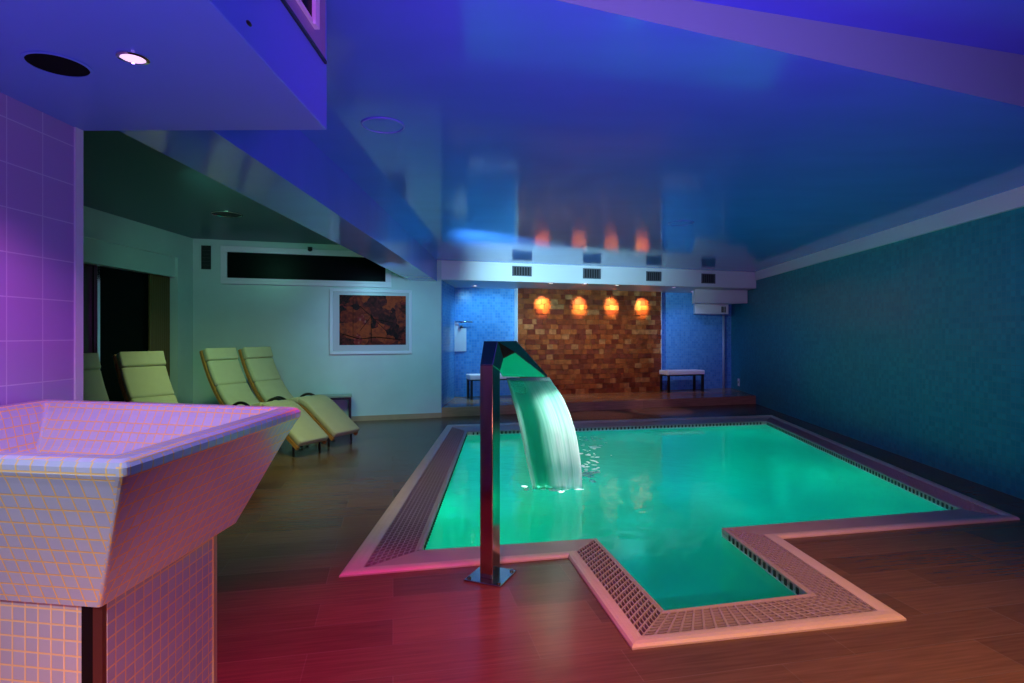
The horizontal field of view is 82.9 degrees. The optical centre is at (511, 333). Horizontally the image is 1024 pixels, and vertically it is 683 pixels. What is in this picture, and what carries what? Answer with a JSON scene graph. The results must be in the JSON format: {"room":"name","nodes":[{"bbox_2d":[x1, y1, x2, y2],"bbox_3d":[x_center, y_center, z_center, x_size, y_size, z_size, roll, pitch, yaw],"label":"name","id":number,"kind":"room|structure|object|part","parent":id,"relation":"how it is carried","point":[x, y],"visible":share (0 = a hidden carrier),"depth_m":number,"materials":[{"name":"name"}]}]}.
{"room":"spa","nodes":[
{"label":"spa","id":0,"kind":"room"},
{"bbox_2d":[0,92,73,404],"bbox_3d":[-1.520,0.297,0.175,0.140,2.005,3.550,0,0,0],"label":"wall","id":1,"kind":"structure","parent":0,"point":[37,148],"depth_m":1.77,"materials":[{"name":"purple tile"}]},
{"bbox_2d":[74,127,82,399],"bbox_3d":[-1.448,0.307,1.937,0.008,1.985,0.034,0,0,0],"label":"trim","id":2,"kind":"structure","parent":1,"relation":"attached to","point":[78,133],"depth_m":1.93,"materials":[{"name":"white paint"}]},
{"bbox_2d":[83,206,192,403],"bbox_3d":[-4.470,-0.075,4.783,0.120,2.750,6.565,0,0,0],"label":"wall","id":3,"kind":"structure","parent":0,"point":[97,223],"depth_m":7.13,"materials":[{"name":"paint"}]},
{"bbox_2d":[83,263,169,401],"bbox_3d":[-4.510,0.278,6.553,0.080,2.045,2.707,0,0,0],"label":"door","id":4,"kind":"structure","parent":3,"relation":"in","point":[124,311],"depth_m":6.73,"materials":[{"name":"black glass"}]},
{"bbox_3d":[-4.530,0.278,5.725,0.020,2.045,1.050,0,0,0],"label":"dark panel","id":5,"kind":"part","parent":4,"relation":"part of","materials":[{"name":"black glass"}]},
{"bbox_3d":[-4.540,0.278,7.075,0.020,2.045,1.650,0,0,0],"label":"dark panel","id":6,"kind":"part","parent":4,"relation":"part of","materials":[{"name":"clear glass"}]},
{"bbox_2d":[148,274,169,378],"bbox_3d":[-4.500,0.278,7.552,0.052,2.045,0.710,0,0,0],"label":"curtain","id":7,"kind":"object","parent":4,"relation":"hanging from","point":[158,286],"depth_m":7.38,"materials":[{"name":"brown fabric"}]},
{"bbox_2d":[83,233,179,257],"bbox_3d":[-4.395,-1.015,4.630,0.030,0.030,6.060,0,0,0],"label":"trim","id":8,"kind":"structure","parent":3,"relation":"attached to","point":[84,234],"depth_m":6.62,"materials":[{"name":"paint"}]},
{"bbox_2d":[175,257,180,403],"bbox_3d":[-4.395,0.147,7.640,0.030,2.305,0.080,0,0,0],"label":"trim","id":9,"kind":"structure","parent":3,"relation":"attached to","point":[177,260],"depth_m":7.62,"materials":[{"name":"paint"}]},
{"bbox_2d":[0,0,326,130],"bbox_3d":[-1.106,-1.067,0.180,0.968,0.765,3.560,0,0,0],"label":"ceiling","id":10,"kind":"structure","parent":0,"point":[208,69],"depth_m":1.52,"materials":[{"name":"paint"}]},
{"bbox_2d":[20,50,93,77],"bbox_3d":[-1.154,-0.683,1.474,0.148,0.004,0.148,0,0,0],"label":"speaker","id":11,"kind":"object","parent":10,"relation":"attached to","point":[52,63],"visible":1,"depth_m":1.47,"materials":[{"name":"paint"}]},
{"bbox_2d":[115,50,149,64],"bbox_3d":[-0.937,-0.682,1.434,0.072,0.006,0.072,0,0,0],"label":"recessed light","id":12,"kind":"object","parent":10,"relation":"in","point":[132,57],"visible":1,"depth_m":1.43,"materials":[{"name":"silver metal"}]},
{"bbox_2d":[280,0,326,63],"bbox_3d":[-0.611,-1.018,1.262,0.022,0.244,1.325,0,0,0],"label":"window","id":13,"kind":"structure","parent":10,"relation":"attached to","point":[309,15],"depth_m":1.77,"materials":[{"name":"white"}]},
{"bbox_3d":[-0.614,-1.051,1.188,0.004,0.178,1.175,0,0,0],"label":"pane","id":14,"kind":"part","parent":13,"relation":"part of","materials":[{"name":"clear glass"}]},
{"bbox_3d":[-0.608,-1.045,1.205,0.016,0.190,1.210,0,0,0],"label":"frame","id":15,"kind":"part","parent":13,"relation":"part of","materials":[{"name":"white paint"}]},
{"bbox_2d":[83,131,339,244],"bbox_3d":[-2.955,-1.320,3.800,3.110,0.001,10.800,0,0,0],"label":"ceiling","id":16,"kind":"structure","parent":0,"point":[125,177],"depth_m":5.61,"materials":[{"name":"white paint"}]},
{"bbox_2d":[211,211,242,216],"bbox_3d":[-3.135,-1.316,6.380,0.320,0.008,0.320,0,0,0],"label":"recessed light","id":17,"kind":"object","parent":16,"relation":"in","point":[217,213],"visible":1,"depth_m":6.38,"materials":[{"name":"silver metal"}]},
{"bbox_2d":[120,130,436,280],"bbox_3d":[-1.375,-1.079,5.260,0.416,0.523,7.521,0,0,0],"label":"ceiling beam","id":18,"kind":"structure","parent":16,"relation":"attached to","point":[285,172],"depth_m":3.45,"materials":[{"name":"paint"}]},
{"bbox_2d":[441,280,454,412],"bbox_3d":[-1.130,0.150,9.923,0.120,2.300,1.560,0,0,2],"label":"wall","id":19,"kind":"structure","parent":0,"point":[447,291],"depth_m":9.70,"materials":[{"name":"paint"}]},
{"bbox_2d":[193,239,755,415],"bbox_3d":[0.022,-0.075,9.452,9.528,2.750,0.121,0,0,-17],"label":"wall","id":20,"kind":"structure","parent":0,"point":[293,321],"depth_m":8.59,"materials":[{"name":"paint"}]},
{"bbox_2d":[199,244,212,270],"bbox_3d":[-4.249,-1.064,8.057,0.169,0.375,0.014,0,0,-17],"label":"air vent","id":21,"kind":"object","parent":20,"relation":"in","point":[205,250],"visible":1,"depth_m":8.06,"materials":[{"name":"metal"}]},
{"bbox_2d":[220,246,390,287],"bbox_3d":[-2.947,-0.966,8.437,2.340,0.532,0.063,0,0,-17],"label":"window","id":22,"kind":"structure","parent":20,"relation":"in","point":[238,264],"depth_m":8.39,"materials":[{"name":"white paint"}]},
{"bbox_3d":[-2.951,-0.966,8.451,2.180,0.372,0.008,0,0,-17],"label":"pane","id":23,"kind":"part","parent":22,"relation":"part of","materials":[{"name":"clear glass"}]},
{"bbox_2d":[329,288,411,353],"bbox_3d":[-2.109,-0.184,8.704,1.201,0.970,0.044,0,0,-17],"label":"framed picture","id":24,"kind":"object","parent":20,"relation":"attached to","point":[361,321],"visible":1,"depth_m":8.70,"materials":[{"name":"brown paper"}]},
{"bbox_2d":[348,413,441,420],"bbox_3d":[-2.753,1.262,8.521,3.465,0.075,0.015,0,0,-17],"label":"baseboard","id":25,"kind":"structure","parent":20,"relation":"attached to","point":[420,415],"depth_m":8.82,"materials":[{"name":"brown wood"}]},
{"bbox_2d":[512,266,531,275],"bbox_3d":[0.161,-1.021,9.426,0.334,0.163,0.012,0,0,-17],"label":"air vent","id":26,"kind":"object","parent":20,"relation":"in","point":[516,270],"visible":1,"depth_m":9.42,"materials":[{"name":"grey metal"}]},
{"bbox_2d":[583,268,600,278],"bbox_3d":[1.349,-1.020,9.794,0.327,0.174,0.012,0,0,-17],"label":"air vent","id":27,"kind":"object","parent":20,"relation":"in","point":[588,273],"visible":1,"depth_m":9.79,"materials":[{"name":"grey metal"}]},
{"bbox_2d":[443,280,750,292],"bbox_3d":[1.789,-0.890,10.807,6.504,0.080,1.471,0,0,-17],"label":"soffit","id":28,"kind":"object","parent":20,"relation":"attached to","point":[457,284],"visible":0.57,"depth_m":10.60,"materials":[{"name":"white paint"}]},
{"bbox_2d":[692,289,746,304],"bbox_3d":[3.914,-0.720,11.377,1.190,0.251,0.626,0,0,-17],"label":"box","id":29,"kind":"object","parent":28,"relation":"hanging from","point":[699,296],"visible":1,"depth_m":11.09,"materials":[{"name":"white paint"}]},
{"bbox_2d":[646,271,660,280],"bbox_3d":[2.479,-1.009,10.144,0.297,0.170,0.012,0,0,-17],"label":"air vent","id":30,"kind":"object","parent":20,"relation":"in","point":[650,275],"visible":1,"depth_m":10.14,"materials":[{"name":"grey metal"}]},
{"bbox_2d":[701,274,714,283],"bbox_3d":[3.547,-1.000,10.475,0.290,0.175,0.012,0,0,-17],"label":"air vent","id":31,"kind":"object","parent":20,"relation":"in","point":[705,278],"visible":1,"depth_m":10.47,"materials":[{"name":"grey metal"}]},
{"bbox_2d":[514,288,661,393],"bbox_3d":[1.529,0.150,11.291,3.048,2.000,0.182,0,0,-17],"label":"brick wall","id":32,"kind":"structure","parent":0,"point":[584,341],"depth_m":11.22,"materials":[{"name":"brown brick"}]},
{"bbox_2d":[455,288,730,396],"bbox_3d":[1.801,0.150,11.542,6.386,2.300,0.120,0,0,-17],"label":"wall","id":33,"kind":"structure","parent":0,"point":[690,340],"depth_m":11.91,"materials":[{"name":"blue tile"}]},
{"bbox_2d":[455,321,471,351],"bbox_3d":[-0.886,0.041,10.559,0.315,0.556,0.146,0,0,-17],"label":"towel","id":34,"kind":"object","parent":33,"relation":"attached to","point":[460,332],"visible":1,"depth_m":10.58,"materials":[{"name":"white fabric"}]},
{"bbox_3d":[-0.947,0.108,10.601,0.224,0.423,0.030,0,0,-17],"label":"panel","id":35,"kind":"part","parent":34,"relation":"part of","materials":[{"name":"white plastic"}]},
{"bbox_3d":[-0.880,-0.221,10.528,0.324,0.030,0.082,0,0,1],"label":"arm","id":36,"kind":"part","parent":34,"relation":"part of","materials":[{"name":"silver metal"}]},
{"bbox_2d":[693,304,727,314],"bbox_3d":[3.976,-0.507,11.890,0.790,0.200,0.407,0,0,-17],"label":"air conditioner","id":37,"kind":"object","parent":33,"relation":"attached to","point":[708,309],"depth_m":11.71,"materials":[{"name":"white paint"}]},
{"bbox_2d":[722,314,724,388],"bbox_3d":[4.469,0.369,12.255,0.056,1.562,0.056,0,0,0],"label":"conduit pipe","id":38,"kind":"object","parent":33,"relation":"attached to","point":[723,315],"visible":1,"depth_m":12.23,"materials":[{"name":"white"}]},
{"bbox_2d":[217,404,1023,682],"bbox_3d":[0.345,1.300,5.700,9.710,0.001,14.600,0,0,0],"label":"floor","id":39,"kind":"structure","parent":0,"point":[286,613],"depth_m":2.75,"materials":[{"name":"brown wood"}]},
{"bbox_2d":[83,353,108,400],"bbox_3d":[-3.122,0.732,4.560,1.663,1.132,0.492,0,0,31],"label":"lounge chair","id":40,"kind":"object","parent":39,"relation":"on","point":[94,389],"visible":0.11,"depth_m":4.98,"materials":[{"name":"beige fabric"}]},
{"bbox_2d":[113,351,177,402],"bbox_3d":[-2.922,0.732,5.180,1.663,1.132,0.492,0,0,31],"label":"lounge chair","id":41,"kind":"object","parent":39,"relation":"on","point":[142,376],"visible":0.24,"depth_m":5.46,"materials":[{"name":"beige fabric"}]},
{"bbox_3d":[-3.034,0.704,5.026,1.628,1.022,0.030,0,0,31],"label":"rail","id":42,"kind":"part","parent":41,"relation":"part of","materials":[{"name":"brown wood"}]},
{"bbox_2d":[0,399,300,682],"bbox_3d":[-1.010,0.750,1.353,0.863,1.100,0.883,0,0,0],"label":"basin","id":43,"kind":"object","parent":39,"relation":"on","point":[113,513],"visible":1,"depth_m":1.09,"materials":[{"name":"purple tile"}]},
{"bbox_3d":[-0.742,0.893,1.436,0.016,0.814,0.016,0,0,0],"label":"edge trim","id":44,"kind":"part","parent":43,"relation":"part of","materials":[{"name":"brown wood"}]},
{"bbox_2d":[199,348,327,456],"bbox_3d":[-2.841,0.732,6.598,1.663,1.132,0.492,0,0,28],"label":"lounge chair","id":45,"kind":"object","parent":39,"relation":"on","point":[225,376],"visible":0.56,"depth_m":6.71,"materials":[{"name":"beige fabric"}]},
{"bbox_3d":[-2.997,0.823,6.420,0.461,0.156,0.032,0,0,28],"label":"armrest","id":46,"kind":"part","parent":45,"relation":"part of","materials":[{"name":"black paint"}]},
{"bbox_3d":[-2.781,0.823,6.827,0.461,0.156,0.032,0,0,28],"label":"armrest","id":47,"kind":"part","parent":45,"relation":"part of","materials":[{"name":"black paint"}]},
{"bbox_2d":[238,347,359,446],"bbox_3d":[-2.641,0.732,7.138,1.663,1.132,0.492,0,0,28],"label":"lounge chair","id":48,"kind":"object","parent":39,"relation":"on","point":[258,364],"visible":0.81,"depth_m":7.17,"materials":[{"name":"beige fabric"}]},
{"bbox_3d":[-2.581,0.823,7.367,0.461,0.156,0.032,0,0,28],"label":"armrest","id":49,"kind":"part","parent":48,"relation":"part of","materials":[{"name":"black paint"}]},
{"bbox_2d":[321,394,351,418],"bbox_3d":[-2.586,1.091,8.382,0.520,0.417,0.280,0,0,-17],"label":"side table","id":50,"kind":"object","parent":39,"relation":"on","point":[331,396],"visible":0.48,"depth_m":8.32,"materials":[{"name":"grey"}]},
{"bbox_3d":[-2.328,1.104,8.341,0.030,0.392,0.030,0,0,-17],"label":"leg","id":51,"kind":"part","parent":50,"relation":"part of","materials":[{"name":"black paint"}]},
{"bbox_2d":[464,341,546,587],"bbox_3d":[-0.040,0.669,3.284,0.295,1.262,0.600,0,0,23],"label":"spout","id":52,"kind":"object","parent":39,"relation":"on","point":[507,358],"visible":1,"depth_m":3.07,"materials":[{"name":"silver metal"}]},
{"bbox_3d":[-0.117,0.728,3.102,0.074,1.124,0.095,0,0,23],"label":"post","id":53,"kind":"part","parent":52,"relation":"part of","materials":[{"name":"silver metal"}]},
{"bbox_3d":[-0.114,1.295,3.109,0.210,0.010,0.220,0,0,23],"label":"plate","id":54,"kind":"part","parent":52,"relation":"part of","materials":[{"name":"silver metal"}]},
{"bbox_2d":[442,388,755,416],"bbox_3d":[1.789,1.225,10.717,6.498,0.150,1.452,0,0,-17],"label":"platform","id":55,"kind":"object","parent":39,"relation":"on","point":[458,406],"visible":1,"depth_m":10.34,"materials":[{"name":"brown wood"}]},
{"bbox_2d":[466,373,519,399],"bbox_3d":[-0.345,0.933,10.418,0.917,0.434,0.340,0,0,-17],"label":"bench","id":56,"kind":"object","parent":55,"relation":"on","point":[470,377],"visible":0.52,"depth_m":10.17,"materials":[{"name":"white plastic"}]},
{"bbox_3d":[-0.791,0.986,10.424,0.040,0.329,0.040,0,0,-17],"label":"leg","id":57,"kind":"part","parent":56,"relation":"part of","materials":[{"name":"black paint"}]},
{"bbox_3d":[-0.709,0.986,10.160,0.040,0.329,0.040,0,0,-17],"label":"leg","id":58,"kind":"part","parent":56,"relation":"part of","materials":[{"name":"black paint"}]},
{"bbox_2d":[466,373,519,379],"bbox_3d":[-0.345,0.759,10.418,0.917,0.085,0.340,0,0,-17],"label":"seat cushion","id":59,"kind":"object","parent":56,"relation":"on","point":[469,376],"depth_m":10.26,"materials":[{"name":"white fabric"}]},
{"bbox_2d":[659,369,704,392],"bbox_3d":[3.405,0.936,11.632,0.845,0.428,0.340,0,0,-17],"label":"bench","id":60,"kind":"object","parent":55,"relation":"on","point":[681,372],"visible":1,"depth_m":11.52,"materials":[{"name":"white plastic"}]},
{"bbox_3d":[2.994,0.988,11.649,0.040,0.323,0.040,0,0,-17],"label":"leg","id":61,"kind":"part","parent":60,"relation":"part of","materials":[{"name":"black paint"}]},
{"bbox_3d":[3.075,0.988,11.386,0.040,0.323,0.040,0,0,-17],"label":"leg","id":62,"kind":"part","parent":60,"relation":"part of","materials":[{"name":"black paint"}]},
{"bbox_3d":[3.405,0.817,11.632,0.825,0.020,0.320,0,0,-17],"label":"seat frame","id":63,"kind":"part","parent":60,"relation":"part of","materials":[{"name":"black paint"}]},
{"bbox_2d":[659,369,704,374],"bbox_3d":[3.405,0.764,11.632,0.845,0.085,0.340,0,0,-17],"label":"seat cushion","id":64,"kind":"object","parent":60,"relation":"on","point":[681,371],"depth_m":11.49,"materials":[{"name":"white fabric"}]},
{"bbox_3d":[3.734,0.988,11.879,0.040,0.323,0.040,0,0,-17],"label":"leg","id":65,"kind":"part","parent":60,"relation":"part of","materials":[{"name":"black paint"}]},
{"bbox_3d":[3.815,0.988,11.615,0.040,0.323,0.040,0,0,-17],"label":"leg","id":66,"kind":"part","parent":60,"relation":"part of","materials":[{"name":"black paint"}]},
{"bbox_2d":[425,424,950,594],"bbox_3d":[1.588,1.890,5.668,4.371,1.120,5.898,0,0,0],"label":"shell","id":67,"kind":"object","parent":39,"relation":"in","point":[886,480],"visible":0.09,"depth_m":6.12,"materials":[{"name":"tile"}]},
{"bbox_2d":[339,415,1019,649],"bbox_3d":[1.596,1.304,5.791,5.039,0.052,6.809,0,0,0],"label":"trim","id":68,"kind":"structure","parent":67,"relation":"attached to","point":[883,613],"depth_m":3.20,"materials":[{"name":"tile"}]},
{"bbox_2d":[370,417,998,612],"bbox_3d":[1.596,1.325,5.862,4.855,0.070,6.353,0,0,0],"label":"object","id":69,"kind":"structure","parent":67,"relation":"attached to","point":[445,554],"depth_m":3.92,"materials":[{"name":"beige stone"}]},
{"bbox_2d":[425,425,945,609],"bbox_3d":[1.588,1.350,5.668,4.371,0.001,5.898,0,0,0],"label":"pool water","id":70,"kind":"object","parent":67,"relation":"in","point":[662,502],"visible":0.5,"depth_m":4.67,"materials":[{"name":"teal liquid"}]},
{"bbox_2d":[506,378,581,489],"bbox_3d":[0.241,0.812,4.311,0.442,1.100,1.619,0,0,12],"label":"waterfall","id":71,"kind":"object","parent":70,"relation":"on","point":[549,438],"visible":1,"depth_m":4.49},
{"bbox_2d":[522,436,611,492],"bbox_3d":[0.756,1.350,6.253,0.609,0.018,2.792,0,0,18],"label":"foam","id":72,"kind":"object","parent":70,"relation":"on","point":[593,447],"visible":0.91,"depth_m":5.61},
{"bbox_2d":[424,422,952,594],"bbox_3d":[1.586,1.323,5.669,4.371,0.034,5.871,0,0,0],"label":"trim","id":73,"kind":"structure","parent":67,"relation":"attached to","point":[809,443],"depth_m":5.21,"materials":[{"name":"black"}]},
{"bbox_3d":[1.596,1.340,5.758,4.855,0.060,6.563,0,0,0],"label":"trim","id":74,"kind":"structure","parent":67,"relation":"attached to","visible":0},
{"bbox_2d":[365,427,464,566],"bbox_3d":[-0.705,1.306,5.630,0.253,0.028,4.859,0,0,0],"label":"grate","id":75,"kind":"object","parent":74,"relation":"on","point":[403,535],"visible":0.87,"depth_m":4.28,"materials":[{"name":"beige plastic"}]},
{"bbox_2d":[577,540,660,635],"bbox_3d":[0.538,1.306,3.062,0.173,0.028,1.160,0,0,-10],"label":"grate","id":76,"kind":"object","parent":74,"relation":"on","point":[636,606],"visible":0.77,"depth_m":2.96,"materials":[{"name":"beige plastic"}]},
{"bbox_2d":[643,595,873,635],"bbox_3d":[1.109,1.306,2.688,1.172,0.028,0.202,0,0,-11],"label":"grate","id":77,"kind":"object","parent":74,"relation":"on","point":[811,606],"visible":0.71,"depth_m":2.69,"materials":[{"name":"beige plastic"}]},
{"bbox_2d":[728,529,875,610],"bbox_3d":[1.565,1.306,3.277,0.181,0.028,1.171,0,0,-5],"label":"grate","id":78,"kind":"object","parent":74,"relation":"on","point":[813,580],"visible":0.8,"depth_m":3.18,"materials":[{"name":"beige plastic"}]},
{"bbox_2d":[767,417,1000,515],"bbox_3d":[3.669,1.306,6.589,0.175,0.028,4.949,0,0,6],"label":"grate","id":79,"kind":"object","parent":74,"relation":"on","point":[939,493],"visible":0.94,"depth_m":5.39,"materials":[{"name":"beige plastic"}]},
{"bbox_2d":[300,0,1023,271],"bbox_3d":[1.696,-1.150,6.140,5.893,0.001,9.361,0,0,0],"label":"ceiling","id":80,"kind":"structure","parent":0,"point":[555,132],"depth_m":3.41,"materials":[{"name":"paint"}]},
{"bbox_2d":[361,117,404,133],"bbox_3d":[-0.710,-1.146,3.191,0.236,0.008,0.236,0,0,0],"label":"speaker","id":81,"kind":"object","parent":80,"relation":"attached to","point":[374,124],"visible":1,"depth_m":3.19},
{"bbox_2d":[557,0,1023,106],"bbox_3d":[1.800,-1.350,2.632,5.572,0.400,0.001,0,0,-21],"label":"ceiling beam","id":82,"kind":"structure","parent":80,"relation":"attached to","point":[980,72],"depth_m":2.51,"materials":[{"name":"white paint"}]},
{"bbox_2d":[693,0,1023,54],"bbox_3d":[1.400,-1.353,1.016,6.000,0.395,5.233,0,0,0],"label":"ceiling","id":83,"kind":"structure","parent":0,"point":[998,25],"depth_m":2.45,"materials":[{"name":"paint"}]},
{"bbox_2d":[731,207,1023,499],"bbox_3d":[4.149,-0.150,5.495,0.120,2.900,14.252,0,0,5],"label":"wall","id":84,"kind":"structure","parent":0,"point":[911,348],"depth_m":6.00,"materials":[{"name":"blue paint"}]},
{"bbox_2d":[755,186,1023,279],"bbox_3d":[4.214,-1.073,7.159,0.035,0.155,7.190,0,0,5],"label":"trim","id":85,"kind":"structure","parent":84,"relation":"attached to","point":[1012,199],"depth_m":5.87,"materials":[{"name":"white paint"}]}
]}

